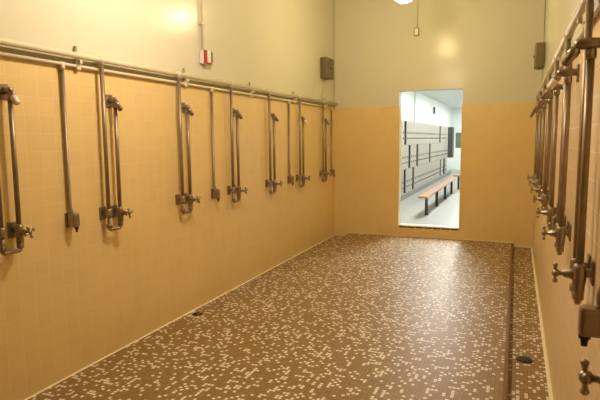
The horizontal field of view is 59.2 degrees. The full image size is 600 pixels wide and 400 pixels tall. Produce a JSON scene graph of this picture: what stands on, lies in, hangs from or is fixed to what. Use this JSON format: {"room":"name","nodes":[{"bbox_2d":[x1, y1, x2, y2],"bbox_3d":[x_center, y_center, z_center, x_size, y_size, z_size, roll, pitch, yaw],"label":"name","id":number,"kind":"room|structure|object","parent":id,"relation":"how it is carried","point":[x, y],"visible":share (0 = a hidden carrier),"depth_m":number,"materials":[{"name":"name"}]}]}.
{"room":"communal shower room","nodes":[
{"label":"communal shower room","id":0,"kind":"room"},
{"bbox_2d":[0,0,333,399],"bbox_3d":[-1.773,-0.664,2.932,0.150,4.020,12.194,2,7,22],"label":"wall","id":1,"kind":"structure","parent":0,"point":[70,299],"depth_m":4.14,"materials":[{"name":"beige tile"}]},
{"bbox_2d":[0,83,34,255],"bbox_3d":[-1.628,-0.263,2.937,0.143,1.156,0.191,2,7,22],"label":"shower fixture","id":2,"kind":"object","parent":1,"relation":"attached to","point":[15,229],"visible":1,"depth_m":2.99,"materials":[{"name":"silver metal"}]},
{"bbox_2d":[60,70,79,231],"bbox_3d":[-1.483,-0.306,3.387,0.070,1.036,0.066,2,7,22],"label":"soap dispenser","id":3,"kind":"object","parent":1,"relation":"attached to","point":[72,219],"visible":1,"depth_m":3.39,"materials":[{"name":"metal"}]},
{"bbox_2d":[74,46,82,71],"bbox_3d":[-1.445,-0.922,3.439,0.053,0.164,0.036,2,7,22],"label":"hanger","id":4,"kind":"object","parent":1,"relation":"attached to","point":[79,62],"visible":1,"depth_m":3.43,"materials":[{"name":"green paint"}]},
{"bbox_2d":[0,37,337,104],"bbox_3d":[-1.694,-0.856,2.779,0.050,0.055,12.014,2,7,22],"label":"pipe","id":5,"kind":"object","parent":4,"relation":"attached to","point":[101,60],"visible":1,"depth_m":3.86,"materials":[{"name":"metal"}]},
{"bbox_2d":[99,65,132,230],"bbox_3d":[-1.309,-0.355,3.712,0.143,1.156,0.193,2,7,22],"label":"shower fixture","id":6,"kind":"object","parent":1,"relation":"attached to","point":[110,211],"visible":1,"depth_m":3.72,"materials":[{"name":"silver metal"}]},
{"bbox_2d":[0,52,332,109],"bbox_3d":[-1.748,-0.773,2.733,0.033,0.061,11.872,2,7,22],"label":"pipe","id":7,"kind":"object","parent":1,"relation":"attached to","point":[60,64],"visible":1,"depth_m":3.84,"materials":[{"name":"silver metal"}]},
{"bbox_2d":[0,46,333,106],"bbox_3d":[-1.736,-0.825,2.800,0.007,0.030,12.014,2,7,22],"label":"trim","id":8,"kind":"structure","parent":1,"relation":"attached to","point":[2,49],"depth_m":3.91,"materials":[{"name":"green paint"}]},
{"bbox_2d":[24,235,333,399],"bbox_3d":[-1.714,1.222,3.043,0.010,0.007,12.034,2,7,22],"label":"baseboard","id":9,"kind":"structure","parent":1,"relation":"attached to","point":[33,395],"depth_m":4.22,"materials":[{"name":"beige tile"}]},
{"bbox_2d":[183,68,188,87],"bbox_3d":[-0.986,-1.054,4.556,0.053,0.164,0.036,2,7,22],"label":"hanger","id":10,"kind":"object","parent":1,"relation":"attached to","point":[187,80],"visible":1,"depth_m":4.55,"materials":[{"name":"green paint"}]},
{"bbox_2d":[175,78,200,213],"bbox_3d":[-0.972,-0.452,4.533,0.143,1.156,0.188,2,7,22],"label":"shower fixture","id":11,"kind":"object","parent":1,"relation":"attached to","point":[184,198],"visible":1,"depth_m":4.54,"materials":[{"name":"silver metal"}]},
{"bbox_2d":[199,0,204,49],"bbox_3d":[-0.892,-2.122,4.723,0.028,1.535,0.060,2,7,22],"label":"conduit pipe","id":12,"kind":"object","parent":1,"relation":"attached to","point":[201,23],"visible":0.98,"depth_m":4.78,"materials":[{"name":"beige metal"}]},
{"bbox_2d":[200,50,212,64],"bbox_3d":[-0.854,-1.305,4.833,0.074,0.125,0.129,2,7,22],"label":"alarm box","id":13,"kind":"object","parent":1,"relation":"attached to","point":[206,56],"visible":1,"depth_m":4.80,"materials":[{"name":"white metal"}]},
{"bbox_2d":[210,92,219,201],"bbox_3d":[-0.812,-0.498,5.019,0.070,1.036,0.066,2,7,22],"label":"soap dispenser","id":14,"kind":"object","parent":1,"relation":"attached to","point":[215,193],"visible":1,"depth_m":5.03,"materials":[{"name":"metal"}]},
{"bbox_2d":[227,87,247,202],"bbox_3d":[-0.638,-0.547,5.344,0.143,1.156,0.192,2,7,22],"label":"shower fixture","id":15,"kind":"object","parent":1,"relation":"attached to","point":[233,113],"visible":1,"depth_m":5.35,"materials":[{"name":"silver metal"}]},
{"bbox_2d":[265,94,282,193],"bbox_3d":[-0.305,-0.642,6.153,0.143,1.156,0.193,2,7,22],"label":"shower fixture","id":16,"kind":"object","parent":1,"relation":"attached to","point":[272,116],"visible":1,"depth_m":6.16,"materials":[{"name":"silver metal"}]},
{"bbox_2d":[287,104,293,185],"bbox_3d":[-0.120,-0.697,6.701,0.070,1.036,0.066,2,7,22],"label":"soap dispenser","id":17,"kind":"object","parent":1,"relation":"attached to","point":[290,179],"visible":1,"depth_m":6.71,"materials":[{"name":"metal"}]},
{"bbox_2d":[296,100,309,187],"bbox_3d":[0.042,-0.742,6.997,0.143,1.156,0.188,2,7,22],"label":"shower fixture","id":18,"kind":"object","parent":1,"relation":"attached to","point":[303,177],"visible":1,"depth_m":7.00,"materials":[{"name":"silver metal"}]},
{"bbox_2d":[319,104,331,181],"bbox_3d":[0.386,-0.841,7.835,0.143,1.156,0.192,2,7,22],"label":"shower fixture","id":19,"kind":"object","parent":1,"relation":"attached to","point":[323,173],"visible":1,"depth_m":7.84,"materials":[{"name":"silver metal"}]},
{"bbox_2d":[320,57,333,91],"bbox_3d":[0.411,-1.791,7.832,0.124,0.612,0.300,2,7,22],"label":"box","id":20,"kind":"object","parent":1,"relation":"attached to","point":[326,63],"visible":0.99,"depth_m":7.70,"materials":[{"name":"metal"}]},
{"bbox_2d":[330,110,334,175],"bbox_3d":[0.508,-0.876,8.227,0.070,1.036,0.066,2,7,22],"label":"soap dispenser","id":21,"kind":"object","parent":1,"relation":"attached to","point":[331,169],"visible":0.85,"depth_m":8.24,"materials":[{"name":"metal"}]},
{"bbox_2d":[28,233,548,399],"bbox_3d":[-0.340,1.310,2.488,3.279,0.175,12.034,2,7,22],"label":"floor","id":22,"kind":"structure","parent":0,"point":[352,316],"depth_m":4.07,"materials":[{"name":"brown tile"}]},
{"bbox_2d":[193,312,202,315],"bbox_3d":[-0.920,1.020,4.740,0.090,0.009,0.090,2,7,22],"label":"floor drain","id":23,"kind":"object","parent":22,"relation":"on","point":[195,313],"visible":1,"depth_m":4.73,"materials":[{"name":"metal"}]},
{"bbox_2d":[503,243,512,399],"bbox_3d":[0.767,1.293,2.031,0.026,0.056,12.034,2,7,22],"label":"trim","id":24,"kind":"structure","parent":22,"relation":"on","point":[506,369],"depth_m":3.97,"materials":[{"name":"brown tile"}]},
{"bbox_2d":[516,356,533,362],"bbox_3d":[1.577,1.119,3.704,0.116,0.009,0.116,2,7,22],"label":"floor drain","id":25,"kind":"object","parent":22,"relation":"on","point":[522,359],"visible":1,"depth_m":3.69,"materials":[{"name":"metal"}]},
{"bbox_2d":[401,91,450,170],"bbox_3d":[3.812,-1.938,17.343,0.100,3.140,18.806,2,7,22],"label":"wall","id":26,"kind":"structure","parent":0,"point":[424,105],"depth_m":18.48,"materials":[{"name":"white paint"}]},
{"bbox_2d":[400,170,459,225],"bbox_3d":[6.750,-0.315,16.327,6.420,0.100,18.806,2,7,22],"label":"floor","id":27,"kind":"structure","parent":0,"point":[412,209],"depth_m":11.90,"materials":[{"name":"white tile"}]},
{"bbox_2d":[401,134,401,174],"bbox_3d":[2.329,-1.036,13.092,0.370,1.890,0.300,2,7,22],"label":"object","id":28,"kind":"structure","parent":27,"relation":"on","point":[401,134],"depth_m":13.12,"materials":[{"name":"beige metal"}]},
{"bbox_2d":[401,120,404,194],"bbox_3d":[2.443,-1.069,13.368,0.370,1.890,0.300,2,7,22],"label":"locker","id":29,"kind":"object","parent":27,"relation":"on","point":[403,121],"depth_m":13.29,"materials":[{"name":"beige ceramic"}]},
{"bbox_2d":[404,120,406,193],"bbox_3d":[2.556,-1.101,13.644,0.370,1.890,0.300,2,7,22],"label":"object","id":30,"kind":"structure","parent":27,"relation":"on","point":[405,145],"depth_m":13.65,"materials":[{"name":"white metal"}]},
{"bbox_2d":[405,121,408,192],"bbox_3d":[2.670,-1.134,13.920,0.370,1.890,0.300,2,7,22],"label":"locker","id":31,"kind":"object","parent":27,"relation":"on","point":[407,122],"depth_m":13.82,"materials":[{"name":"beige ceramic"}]},
{"bbox_2d":[408,121,410,191],"bbox_3d":[2.783,-1.166,14.195,0.370,1.890,0.300,2,7,22],"label":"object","id":32,"kind":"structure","parent":27,"relation":"on","point":[409,121],"depth_m":14.14,"materials":[{"name":"beige metal"}]},
{"bbox_2d":[410,121,412,190],"bbox_3d":[2.897,-1.199,14.471,0.370,1.890,0.300,2,7,22],"label":"locker","id":33,"kind":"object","parent":27,"relation":"on","point":[411,145],"depth_m":14.37,"materials":[{"name":"beige metal"}]},
{"bbox_2d":[412,122,414,189],"bbox_3d":[3.010,-1.231,14.747,0.370,1.890,0.300,2,7,22],"label":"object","id":34,"kind":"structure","parent":27,"relation":"on","point":[413,122],"depth_m":14.71,"materials":[{"name":"beige metal"}]},
{"bbox_2d":[414,122,416,188],"bbox_3d":[3.123,-1.264,15.023,0.370,1.890,0.300,2,7,22],"label":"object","id":35,"kind":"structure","parent":27,"relation":"on","point":[415,122],"depth_m":14.94,"materials":[{"name":"beige metal"}]},
{"bbox_2d":[416,122,418,187],"bbox_3d":[3.237,-1.296,15.299,0.370,1.890,0.300,2,7,22],"label":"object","id":36,"kind":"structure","parent":27,"relation":"on","point":[417,122],"depth_m":15.30,"materials":[{"name":"metal"}]},
{"bbox_2d":[418,123,420,186],"bbox_3d":[3.350,-1.329,15.575,0.370,1.890,0.300,2,7,22],"label":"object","id":37,"kind":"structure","parent":27,"relation":"on","point":[419,123],"depth_m":15.51,"materials":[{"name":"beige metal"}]},
{"bbox_2d":[419,123,421,185],"bbox_3d":[3.464,-1.361,15.850,0.370,1.890,0.300,2,7,22],"label":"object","id":38,"kind":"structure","parent":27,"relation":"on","point":[420,165],"depth_m":15.77,"materials":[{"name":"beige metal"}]},
{"bbox_2d":[421,123,423,184],"bbox_3d":[3.577,-1.394,16.126,0.370,1.890,0.300,2,7,22],"label":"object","id":39,"kind":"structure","parent":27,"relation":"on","point":[422,123],"depth_m":16.04,"materials":[{"name":"metal"}]},
{"bbox_2d":[423,123,424,183],"bbox_3d":[3.691,-1.426,16.402,0.370,1.890,0.300,2,7,22],"label":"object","id":40,"kind":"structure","parent":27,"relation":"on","point":[424,123],"depth_m":16.33,"materials":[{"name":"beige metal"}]},
{"bbox_2d":[424,124,426,183],"bbox_3d":[3.804,-1.459,16.678,0.370,1.890,0.300,2,7,22],"label":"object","id":41,"kind":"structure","parent":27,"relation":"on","point":[425,124],"depth_m":16.59,"materials":[{"name":"metal"}]},
{"bbox_2d":[401,171,450,200],"bbox_3d":[4.056,-0.531,17.413,0.391,0.125,12.800,2,7,22],"label":"plinth","id":42,"kind":"object","parent":27,"relation":"on","point":[406,195],"visible":0.27,"depth_m":16.32,"materials":[{"name":"grey paint"}]},
{"bbox_2d":[430,124,432,180],"bbox_3d":[4.258,-1.589,17.781,0.370,1.890,0.300,2,7,22],"label":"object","id":43,"kind":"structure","parent":42,"relation":"on","point":[431,124],"depth_m":17.68,"materials":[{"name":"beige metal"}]},
{"bbox_2d":[433,125,434,178],"bbox_3d":[4.485,-1.654,18.333,0.370,1.890,0.300,2,7,22],"label":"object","id":44,"kind":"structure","parent":42,"relation":"on","point":[434,125],"depth_m":18.26,"materials":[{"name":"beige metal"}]},
{"bbox_2d":[434,125,435,178],"bbox_3d":[4.598,-1.687,18.609,0.370,1.890,0.300,2,7,22],"label":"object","id":45,"kind":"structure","parent":42,"relation":"on","point":[435,125],"depth_m":18.53,"materials":[{"name":"beige metal"}]},
{"bbox_2d":[435,125,437,177],"bbox_3d":[4.712,-1.719,18.884,0.370,1.890,0.300,2,7,22],"label":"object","id":46,"kind":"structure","parent":42,"relation":"on","point":[436,125],"depth_m":18.80,"materials":[{"name":"beige metal"}]},
{"bbox_2d":[436,126,438,177],"bbox_3d":[4.825,-1.752,19.160,0.370,1.890,0.300,2,7,22],"label":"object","id":47,"kind":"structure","parent":42,"relation":"on","point":[437,126],"depth_m":19.08,"materials":[{"name":"beige metal"}]},
{"bbox_2d":[438,126,439,176],"bbox_3d":[4.939,-1.784,19.436,0.370,1.890,0.300,2,7,22],"label":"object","id":48,"kind":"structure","parent":42,"relation":"on","point":[439,126],"depth_m":19.37,"materials":[{"name":"beige metal"}]},
{"bbox_2d":[440,126,442,175],"bbox_3d":[5.279,-1.882,20.264,0.370,1.890,0.300,2,7,22],"label":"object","id":49,"kind":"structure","parent":42,"relation":"on","point":[442,126],"depth_m":20.18,"materials":[{"name":"beige metal"}]},
{"bbox_2d":[442,126,443,174],"bbox_3d":[5.392,-1.914,20.539,0.370,1.890,0.300,2,7,22],"label":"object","id":50,"kind":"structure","parent":42,"relation":"on","point":[443,126],"depth_m":20.46,"materials":[{"name":"beige metal"}]},
{"bbox_2d":[444,127,446,173],"bbox_3d":[5.733,-2.012,21.367,0.370,1.890,0.300,2,7,22],"label":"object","id":51,"kind":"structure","parent":42,"relation":"on","point":[446,127],"depth_m":21.29,"materials":[{"name":"beige metal"}]},
{"bbox_2d":[426,124,427,182],"bbox_3d":[3.918,-1.491,16.954,0.370,1.890,0.300,2,7,22],"label":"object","id":52,"kind":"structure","parent":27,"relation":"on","point":[427,124],"depth_m":16.88,"materials":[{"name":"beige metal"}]},
{"bbox_2d":[427,124,429,181],"bbox_3d":[4.031,-1.524,17.230,0.370,1.890,0.300,2,7,22],"label":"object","id":53,"kind":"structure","parent":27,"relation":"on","point":[428,124],"depth_m":17.15,"materials":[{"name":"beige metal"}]},
{"bbox_2d":[429,124,430,180],"bbox_3d":[4.144,-1.556,17.505,0.370,1.890,0.300,2,7,22],"label":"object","id":54,"kind":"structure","parent":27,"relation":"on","point":[430,124],"depth_m":17.46,"materials":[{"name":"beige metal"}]},
{"bbox_2d":[431,125,433,179],"bbox_3d":[4.371,-1.621,18.057,0.370,1.890,0.300,2,7,22],"label":"locker","id":55,"kind":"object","parent":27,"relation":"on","point":[433,125],"depth_m":17.98,"materials":[{"name":"metal"}]},
{"bbox_2d":[418,177,456,214],"bbox_3d":[3.442,-0.156,12.842,0.176,0.430,5.550,2,7,22],"label":"bench","id":56,"kind":"object","parent":27,"relation":"on","point":[429,193],"visible":1,"depth_m":12.09,"materials":[{"name":"brown wood"}]},
{"bbox_2d":[439,139,439,175],"bbox_3d":[5.052,-1.817,19.712,0.370,1.890,0.300,2,7,22],"label":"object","id":57,"kind":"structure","parent":27,"relation":"on","point":[439,139],"depth_m":19.66,"materials":[{"name":"beige metal"}]},
{"bbox_2d":[440,126,441,171],"bbox_3d":[5.165,-1.849,19.988,0.370,1.890,0.300,2,7,22],"label":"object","id":58,"kind":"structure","parent":27,"relation":"on","point":[440,126],"depth_m":19.86,"materials":[{"name":"beige metal"}]},
{"bbox_2d":[443,126,444,170],"bbox_3d":[5.506,-1.947,20.815,0.370,1.890,0.300,2,7,22],"label":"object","id":59,"kind":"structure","parent":27,"relation":"on","point":[444,126],"depth_m":20.73,"materials":[{"name":"beige metal"}]},
{"bbox_2d":[443,127,445,173],"bbox_3d":[5.619,-1.979,21.091,0.370,1.890,0.300,2,7,22],"label":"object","id":60,"kind":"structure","parent":27,"relation":"on","point":[445,127],"depth_m":21.00,"materials":[{"name":"beige metal"}]},
{"bbox_2d":[446,127,447,172],"bbox_3d":[5.846,-2.044,21.642,0.370,1.890,0.300,2,7,22],"label":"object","id":61,"kind":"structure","parent":27,"relation":"on","point":[447,127],"depth_m":21.59,"materials":[{"name":"beige metal"}]},
{"bbox_2d":[447,127,453,157],"bbox_3d":[6.278,-2.401,21.955,0.200,1.250,0.562,2,7,22],"label":"upper cabinet","id":62,"kind":"object","parent":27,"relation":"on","point":[450,150],"visible":1,"depth_m":21.71,"materials":[{"name":"grey metal"}]},
{"bbox_2d":[454,175,459,188],"bbox_3d":[5.557,-0.520,15.872,1.800,0.430,0.176,2,7,22],"label":"bench","id":63,"kind":"object","parent":27,"relation":"on","point":[458,176],"visible":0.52,"depth_m":16.13,"materials":[{"name":"brown wood"}]},
{"bbox_2d":[334,0,544,246],"bbox_3d":[1.950,-1.260,7.875,2.979,4.020,0.160,2,7,22],"label":"wall","id":64,"kind":"structure","parent":0,"point":[485,49],"depth_m":7.69,"materials":[{"name":"beige tile"}]},
{"bbox_2d":[414,27,418,35],"bbox_3d":[1.708,-2.462,7.723,0.068,0.115,0.054,2,7,22],"label":"junction box","id":65,"kind":"object","parent":64,"relation":"attached to","point":[416,30],"visible":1,"depth_m":7.70,"materials":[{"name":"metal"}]},
{"bbox_2d":[398,223,458,229],"bbox_3d":[1.966,0.408,8.067,0.901,0.038,0.176,2,7,22],"label":"trim","id":66,"kind":"structure","parent":64,"relation":"attached to","point":[444,227],"depth_m":8.03,"materials":[{"name":"stone"}]},
{"bbox_2d":[337,232,531,247],"bbox_3d":[1.933,0.594,8.007,2.939,0.065,0.012,2,7,22],"label":"baseboard","id":67,"kind":"structure","parent":64,"relation":"attached to","point":[350,232],"depth_m":7.93,"materials":[{"name":"beige tile"}]},
{"bbox_2d":[450,107,461,169],"bbox_3d":[10.312,-2.850,24.845,6.420,3.140,0.100,2,7,22],"label":"wall","id":68,"kind":"structure","parent":0,"point":[456,113],"depth_m":25.85,"materials":[{"name":"white paint"}]},
{"bbox_2d":[455,133,460,147],"bbox_3d":[8.221,-2.902,25.620,1.280,0.740,0.036,2,7,22],"label":"notice board","id":69,"kind":"object","parent":68,"relation":"attached to","point":[458,135],"visible":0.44,"depth_m":25.80,"materials":[{"name":"green"}]},
{"bbox_2d":[416,40,543,107],"bbox_3d":[6.744,-3.440,16.015,6.420,0.100,18.906,2,7,22],"label":"ceiling","id":70,"kind":"structure","parent":0,"point":[451,98],"depth_m":18.90,"materials":[{"name":"white paint"}]},
{"bbox_2d":[532,0,599,399],"bbox_3d":[1.109,-0.613,1.752,0.180,3.900,12.194,2,7,22],"label":"wall","id":71,"kind":"structure","parent":0,"point":[559,312],"depth_m":2.89,"materials":[{"name":"beige tile"}]},
{"bbox_2d":[527,97,538,186],"bbox_3d":[3.055,-0.753,6.878,0.147,1.156,0.190,2,7,22],"label":"shower fixture","id":72,"kind":"object","parent":71,"relation":"attached to","point":[537,112],"visible":0.58,"depth_m":6.82,"materials":[{"name":"silver metal"}]},
{"bbox_2d":[529,92,541,192],"bbox_3d":[2.722,-0.657,6.069,0.147,1.156,0.189,2,7,22],"label":"shower fixture","id":73,"kind":"object","parent":71,"relation":"attached to","point":[536,182],"visible":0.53,"depth_m":6.01,"materials":[{"name":"silver metal"}]},
{"bbox_2d":[530,85,546,201],"bbox_3d":[2.389,-0.562,5.259,0.147,1.156,0.192,2,7,22],"label":"shower fixture","id":74,"kind":"object","parent":71,"relation":"attached to","point":[540,186],"visible":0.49,"depth_m":5.20,"materials":[{"name":"silver metal"}]},
{"bbox_2d":[534,42,544,83],"bbox_3d":[3.077,-1.695,6.812,0.124,0.612,0.300,2,7,22],"label":"electrical box","id":75,"kind":"object","parent":71,"relation":"attached to","point":[539,55],"visible":0.96,"depth_m":6.66,"materials":[{"name":"metal"}]},
{"bbox_2d":[531,248,552,399],"bbox_3d":[1.001,1.326,1.939,0.022,0.007,12.034,2,7,22],"label":"baseboard","id":76,"kind":"structure","parent":71,"relation":"attached to","point":[550,393],"depth_m":4.07,"materials":[{"name":"beige tile"}]},
{"bbox_2d":[533,75,552,210],"bbox_3d":[2.058,-0.467,4.453,0.147,1.156,0.186,2,7,22],"label":"shower fixture","id":77,"kind":"object","parent":71,"relation":"attached to","point":[544,197],"visible":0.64,"depth_m":4.40,"materials":[{"name":"silver metal"}]},
{"bbox_2d":[540,90,552,202],"bbox_3d":[2.198,-0.485,4.694,0.070,1.036,0.066,2,7,22],"label":"shower fixture","id":78,"kind":"object","parent":71,"relation":"attached to","point":[551,90],"visible":0.3,"depth_m":4.68,"materials":[{"name":"metal"}]},
{"bbox_2d":[536,61,562,229],"bbox_3d":[1.724,-0.371,3.641,0.147,1.156,0.191,2,7,22],"label":"shower fixture","id":79,"kind":"object","parent":71,"relation":"attached to","point":[551,210],"visible":0.73,"depth_m":3.59,"materials":[{"name":"silver metal"}]},
{"bbox_2d":[541,40,579,255],"bbox_3d":[1.397,-0.278,2.850,0.150,1.156,0.192,2,7,22],"label":"shower fixture","id":80,"kind":"object","parent":71,"relation":"attached to","point":[561,231],"visible":1,"depth_m":2.80,"materials":[{"name":"silver metal"}]},
{"bbox_2d":[552,62,572,229],"bbox_3d":[1.536,-0.295,3.085,0.070,1.036,0.066,2,7,22],"label":"soap dispenser","id":81,"kind":"object","parent":71,"relation":"attached to","point":[571,65],"visible":0.16,"depth_m":3.10,"materials":[{"name":"metal"}]},
{"bbox_2d":[546,1,599,88],"bbox_3d":[0.923,-0.658,1.501,0.033,0.052,11.600,2,7,22],"label":"pipe","id":82,"kind":"object","parent":71,"relation":"attached to","point":[597,6],"visible":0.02,"depth_m":2.15,"materials":[{"name":"silver metal"}]},
{"bbox_2d":[552,0,599,304],"bbox_3d":[1.050,-0.178,2.004,0.147,1.156,0.193,2,7,22],"label":"shower fixture","id":83,"kind":"object","parent":71,"relation":"attached to","point":[579,271],"visible":1,"depth_m":1.97,"materials":[{"name":"silver metal"}]},
{"bbox_2d":[577,17,584,32],"bbox_3d":[1.260,-0.818,2.338,0.053,0.164,0.036,2,7,22],"label":"hanger","id":84,"kind":"object","parent":71,"relation":"attached to","point":[579,19],"visible":0.41,"depth_m":2.33,"materials":[{"name":"green paint"}]},
{"bbox_2d":[536,0,585,98],"bbox_3d":[0.973,-0.753,1.694,0.050,0.055,12.014,2,7,22],"label":"pipe","id":85,"kind":"object","parent":84,"relation":"attached to","point":[568,33],"visible":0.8,"depth_m":2.81,"materials":[{"name":"metal"}]},
{"bbox_2d":[577,287,599,346],"bbox_3d":[0.891,-0.091,1.547,0.091,1.081,0.066,2,7,22],"label":"soap dispenser","id":86,"kind":"object","parent":71,"relation":"attached to","point":[588,326],"visible":1,"depth_m":1.58,"materials":[{"name":"metal"}]},
{"bbox_2d":[578,0,599,395],"bbox_3d":[0.688,-0.074,1.122,0.147,1.156,0.192,2,7,22],"label":"shower fixture","id":87,"kind":"object","parent":71,"relation":"attached to","point":[585,377],"visible":1,"depth_m":1.13,"materials":[{"name":"silver metal"}]},
{"bbox_3d":[-0.370,-2.646,2.039,3.279,0.100,12.344,2,7,22],"label":"ceiling","id":88,"kind":"structure","parent":0,"visible":0},
{"bbox_2d":[396,0,410,2],"bbox_3d":[1.154,-2.616,5.830,0.250,0.849,0.250,2,7,22],"label":"pendant lamp","id":89,"kind":"object","parent":88,"relation":"hanging from","point":[399,1],"visible":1,"depth_m":5.85,"materials":[{"name":"white"}]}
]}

